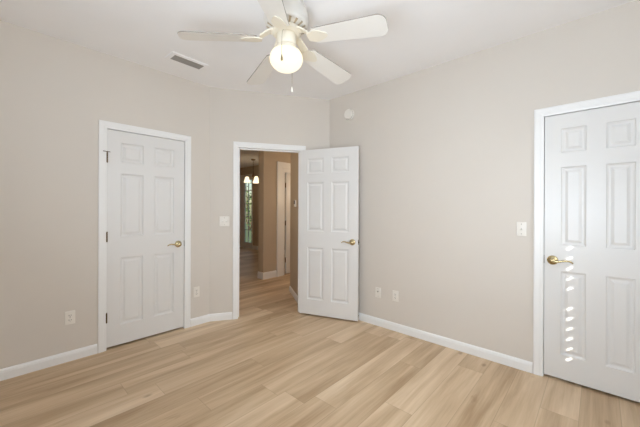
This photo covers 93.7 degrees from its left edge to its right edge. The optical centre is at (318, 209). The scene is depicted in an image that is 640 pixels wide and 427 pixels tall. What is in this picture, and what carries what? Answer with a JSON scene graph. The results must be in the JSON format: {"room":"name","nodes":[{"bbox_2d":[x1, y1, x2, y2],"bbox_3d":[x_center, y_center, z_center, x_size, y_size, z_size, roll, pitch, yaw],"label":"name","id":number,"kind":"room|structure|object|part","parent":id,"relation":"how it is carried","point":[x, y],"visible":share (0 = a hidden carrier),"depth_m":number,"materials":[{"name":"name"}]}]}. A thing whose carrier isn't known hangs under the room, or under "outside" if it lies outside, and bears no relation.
{"room":"empty bedroom","nodes":[
{"label":"empty bedroom","id":0,"kind":"room"},
{"bbox_2d":[0,20,209,368],"bbox_3d":[-2.124,-0.069,2.685,0.120,2.740,2.370,0,0,43],"label":"wall","id":1,"kind":"structure","parent":0,"point":[55,93],"depth_m":2.54,"materials":[{"name":"beige paint"}]},
{"bbox_2d":[0,344,96,380],"bbox_3d":[-2.406,1.257,2.291,0.014,0.085,1.176,0,0,43],"label":"baseboard","id":2,"kind":"structure","parent":1,"relation":"attached to","point":[35,365],"depth_m":2.46,"materials":[{"name":"white wood"}]},
{"bbox_2d":[65,310,74,324],"bbox_3d":[-2.137,0.929,2.581,0.009,0.115,0.070,0,0,43],"label":"wall outlet","id":3,"kind":"object","parent":1,"relation":"attached to","point":[69,315],"visible":1,"depth_m":2.58,"materials":[{"name":"beige plastic"}]},
{"bbox_2d":[103,129,183,347],"bbox_3d":[-1.722,0.268,3.018,0.095,2.030,0.748,0,0,43],"label":"door","id":4,"kind":"structure","parent":1,"relation":"in","point":[145,232],"depth_m":3.00,"materials":[{"name":"white wood"}]},
{"bbox_2d":[98,120,190,352],"bbox_3d":[-1.754,0.244,3.072,0.138,2.118,0.842,0,0,43],"label":"door frame","id":5,"kind":"structure","parent":1,"relation":"attached to","point":[103,125],"depth_m":2.77,"materials":[{"name":"white wood"}]},
{"bbox_2d":[193,286,199,297],"bbox_3d":[-1.379,0.931,3.395,0.009,0.115,0.070,0,0,43],"label":"wall outlet","id":6,"kind":"object","parent":1,"relation":"attached to","point":[196,290],"visible":1,"depth_m":3.39,"materials":[{"name":"beige plastic"}]},
{"bbox_2d":[240,165,258,245],"bbox_3d":[0.525,-0.058,7.455,10.600,2.740,0.120,0,0,43],"label":"wall","id":7,"kind":"structure","parent":0,"point":[246,170],"depth_m":9.78,"materials":[{"name":"beige paint"}]},
{"bbox_2d":[239,177,251,247],"bbox_3d":[-2.616,0.094,10.370,1.220,2.390,0.040,0,0,43],"label":"window","id":8,"kind":"structure","parent":7,"relation":"in","point":[245,188],"depth_m":10.25,"materials":[{"name":"clear glass"}]},
{"bbox_3d":[-2.840,0.093,10.578,0.609,2.390,0.040,0,0,43],"label":"frame","id":9,"kind":"part","parent":8,"relation":"part of","materials":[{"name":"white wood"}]},
{"bbox_3d":[-2.358,0.050,10.129,0.404,2.100,0.006,0,0,43],"label":"pane","id":10,"kind":"part","parent":8,"relation":"part of","materials":[{"name":"clear glass"}]},
{"bbox_2d":[240,174,252,248],"bbox_3d":[-2.615,0.059,10.371,1.350,2.480,0.138,0,0,43],"label":"door frame","id":11,"kind":"structure","parent":7,"relation":"attached to","point":[249,175],"depth_m":9.87,"materials":[{"name":"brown wood"}]},
{"bbox_2d":[209,87,329,317],"bbox_3d":[-0.582,-0.062,3.768,1.468,2.740,0.120,0,0,-16],"label":"wall","id":12,"kind":"structure","parent":0,"point":[235,115],"depth_m":3.58,"materials":[{"name":"beige paint"}]},
{"bbox_2d":[190,312,231,326],"bbox_3d":[-1.243,1.262,3.486,0.464,0.085,0.078,0,0,-30],"label":"baseboard","id":13,"kind":"structure","parent":12,"relation":"attached to","point":[228,315],"depth_m":3.50,"materials":[{"name":"white wood"}]},
{"bbox_2d":[219,216,228,225],"bbox_3d":[-1.112,0.137,3.547,0.115,0.115,0.019,0,0,-16],"label":"light switch","id":14,"kind":"object","parent":12,"relation":"attached to","point":[223,220],"visible":1,"depth_m":3.55,"materials":[{"name":"beige plastic"}]},
{"bbox_2d":[232,141,305,319],"bbox_3d":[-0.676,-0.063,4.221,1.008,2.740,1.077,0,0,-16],"label":"door frame","id":15,"kind":"structure","parent":12,"relation":"attached to","point":[237,146],"depth_m":3.72,"materials":[{"name":"white wood"}]},
{"bbox_2d":[299,146,358,320],"bbox_3d":[0.114,0.276,3.635,0.782,2.030,0.155,0,0,22],"label":"door","id":16,"kind":"structure","parent":12,"relation":"in","point":[328,177],"depth_m":3.61,"materials":[{"name":"white wood"}]},
{"bbox_2d":[258,151,290,272],"bbox_3d":[-0.284,-0.061,6.524,0.160,2.740,2.345,0,0,43],"label":"wall","id":17,"kind":"structure","parent":0,"point":[267,212],"depth_m":5.70,"materials":[{"name":"beige paint"}]},
{"bbox_2d":[258,270,276,279],"bbox_3d":[-0.985,1.241,5.770,0.177,0.130,0.321,0,0,43],"label":"baseboard","id":18,"kind":"structure","parent":17,"relation":"attached to","point":[271,274],"depth_m":5.68,"materials":[{"name":"white wood"}]},
{"bbox_2d":[277,161,290,276],"bbox_3d":[-0.483,0.184,6.296,0.183,2.248,1.108,0,0,43],"label":"door frame","id":19,"kind":"structure","parent":17,"relation":"attached to","point":[282,167],"depth_m":5.91,"materials":[{"name":"white wood"}]},
{"bbox_2d":[285,173,289,273],"bbox_3d":[-0.443,0.273,6.272,0.055,2.030,0.691,0,0,43],"label":"door","id":20,"kind":"structure","parent":17,"relation":"in","point":[287,175],"depth_m":6.07,"materials":[{"name":"white wood"}]},
{"bbox_2d":[289,286,297,302],"bbox_3d":[0.183,1.268,5.404,0.657,0.085,2.979,0,0,27],"label":"baseboard","id":21,"kind":"object","parent":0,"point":[291,290],"visible":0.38,"depth_m":4.49,"materials":[{"name":"white wood"}]},
{"bbox_2d":[0,0,634,167],"bbox_3d":[-1.657,-1.487,5.086,10.870,0.100,6.570,0,0,43],"label":"ceiling","id":22,"kind":"structure","parent":0,"point":[421,34],"depth_m":2.40,"materials":[{"name":"white paint"}]},
{"bbox_2d":[165,51,208,70],"bbox_3d":[-1.266,-1.430,2.907,0.172,0.010,0.356,0,0,42],"label":"ceiling vent","id":23,"kind":"object","parent":22,"relation":"in","point":[176,57],"visible":1,"depth_m":2.89,"materials":[{"name":"white metal"}]},
{"bbox_2d":[244,159,258,182],"bbox_3d":[-1.830,-1.107,8.543,0.458,0.662,0.486,0,0,43],"label":"chandelier","id":24,"kind":"object","parent":22,"relation":"hanging from","point":[256,180],"visible":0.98,"depth_m":8.48,"materials":[{"name":"white glass"}]},
{"bbox_3d":[-2.029,-0.858,8.527,0.192,0.162,0.192,0,0,43],"label":"lamp shade","id":25,"kind":"part","parent":24,"relation":"part of","materials":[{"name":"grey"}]},
{"bbox_2d":[177,0,387,91],"bbox_3d":[-0.192,-1.147,2.129,1.349,0.568,1.299,0,0,43],"label":"ceiling fan","id":26,"kind":"object","parent":22,"relation":"hanging from","point":[287,21],"visible":1,"depth_m":2.00,"materials":[{"name":"white wood"}]},
{"bbox_3d":[-0.664,-1.145,1.996,0.494,0.078,0.165,0,0,-14],"label":"blade","id":27,"kind":"part","parent":26,"relation":"part of","materials":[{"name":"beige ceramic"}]},
{"bbox_3d":[-0.449,-1.145,2.480,0.165,0.078,0.494,0,0,-32],"label":"blade","id":28,"kind":"part","parent":26,"relation":"part of","materials":[{"name":"beige ceramic"}]},
{"bbox_3d":[-0.270,-1.144,1.641,0.165,0.078,0.494,0,0,4],"label":"blade","id":29,"kind":"part","parent":26,"relation":"part of","materials":[{"name":"beige ceramic"}]},
{"bbox_3d":[-0.224,-1.038,2.090,0.230,0.150,0.230,0,0,43],"label":"globe","id":30,"kind":"part","parent":26,"relation":"part of","materials":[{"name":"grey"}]},
{"bbox_3d":[0.072,-1.142,2.431,0.165,0.078,0.497,0,0,43],"label":"blade","id":31,"kind":"part","parent":26,"relation":"part of","materials":[{"name":"beige ceramic"}]},
{"bbox_3d":[0.189,-1.142,1.907,0.494,0.078,0.165,0,0,22],"label":"blade","id":32,"kind":"part","parent":26,"relation":"part of","materials":[{"name":"beige ceramic"}]},
{"bbox_2d":[0,247,639,426],"bbox_3d":[-1.669,1.343,5.086,10.870,0.080,6.570,0,0,43],"label":"floor","id":33,"kind":"structure","parent":0,"point":[275,364],"depth_m":2.26,"materials":[{"name":"brown wood"}]},
{"bbox_2d":[329,0,639,361],"bbox_3d":[1.375,-0.054,2.840,3.303,2.740,0.120,0,0,43],"label":"wall","id":34,"kind":"structure","parent":0,"point":[446,150],"depth_m":2.75,"materials":[{"name":"beige paint"}]},
{"bbox_2d":[344,109,353,119],"bbox_3d":[0.371,-1.167,3.665,0.136,0.136,0.050,0,0,43],"label":"smoke detector","id":35,"kind":"object","parent":34,"relation":"attached to","point":[349,113],"visible":1,"depth_m":3.64,"materials":[{"name":"white plastic"}]},
{"bbox_2d":[375,287,380,297],"bbox_3d":[0.673,0.939,3.398,0.070,0.115,0.016,0,0,43],"label":"wall jack","id":36,"kind":"object","parent":34,"relation":"attached to","point":[377,289],"visible":1,"depth_m":3.39,"materials":[{"name":"beige plastic"}]},
{"bbox_2d":[392,290,397,301],"bbox_3d":[0.835,0.936,3.252,0.070,0.115,0.009,0,0,43],"label":"wall outlet","id":37,"kind":"object","parent":34,"relation":"attached to","point":[394,293],"visible":1,"depth_m":3.25,"materials":[{"name":"beige plastic"}]},
{"bbox_2d":[358,312,532,373],"bbox_3d":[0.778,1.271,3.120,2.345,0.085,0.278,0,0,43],"label":"baseboard","id":38,"kind":"structure","parent":34,"relation":"attached to","point":[507,360],"depth_m":2.83,"materials":[{"name":"white wood"}]},
{"bbox_2d":[516,222,526,235],"bbox_3d":[1.670,0.159,2.469,0.070,0.115,0.019,0,0,43],"label":"light switch","id":39,"kind":"object","parent":34,"relation":"attached to","point":[521,227],"visible":1,"depth_m":2.47,"materials":[{"name":"beige plastic"}]},
{"bbox_2d":[533,91,639,375],"bbox_3d":[2.042,0.260,2.207,0.734,2.118,0.138,0,0,43],"label":"door frame","id":40,"kind":"structure","parent":34,"relation":"attached to","point":[539,114],"depth_m":2.38,"materials":[{"name":"white wood"}]},
{"bbox_2d":[544,101,639,401],"bbox_3d":[1.999,0.283,2.164,0.602,2.030,0.095,0,0,43],"label":"door","id":41,"kind":"structure","parent":34,"relation":"in","point":[592,221],"depth_m":2.18,"materials":[{"name":"white wood"}]},
{"bbox_3d":[1.842,0.393,2.265,0.128,0.027,0.020,0,0,41],"label":"lever","id":42,"kind":"part","parent":41,"relation":"part of","materials":[{"name":"gold metal"}]}
]}

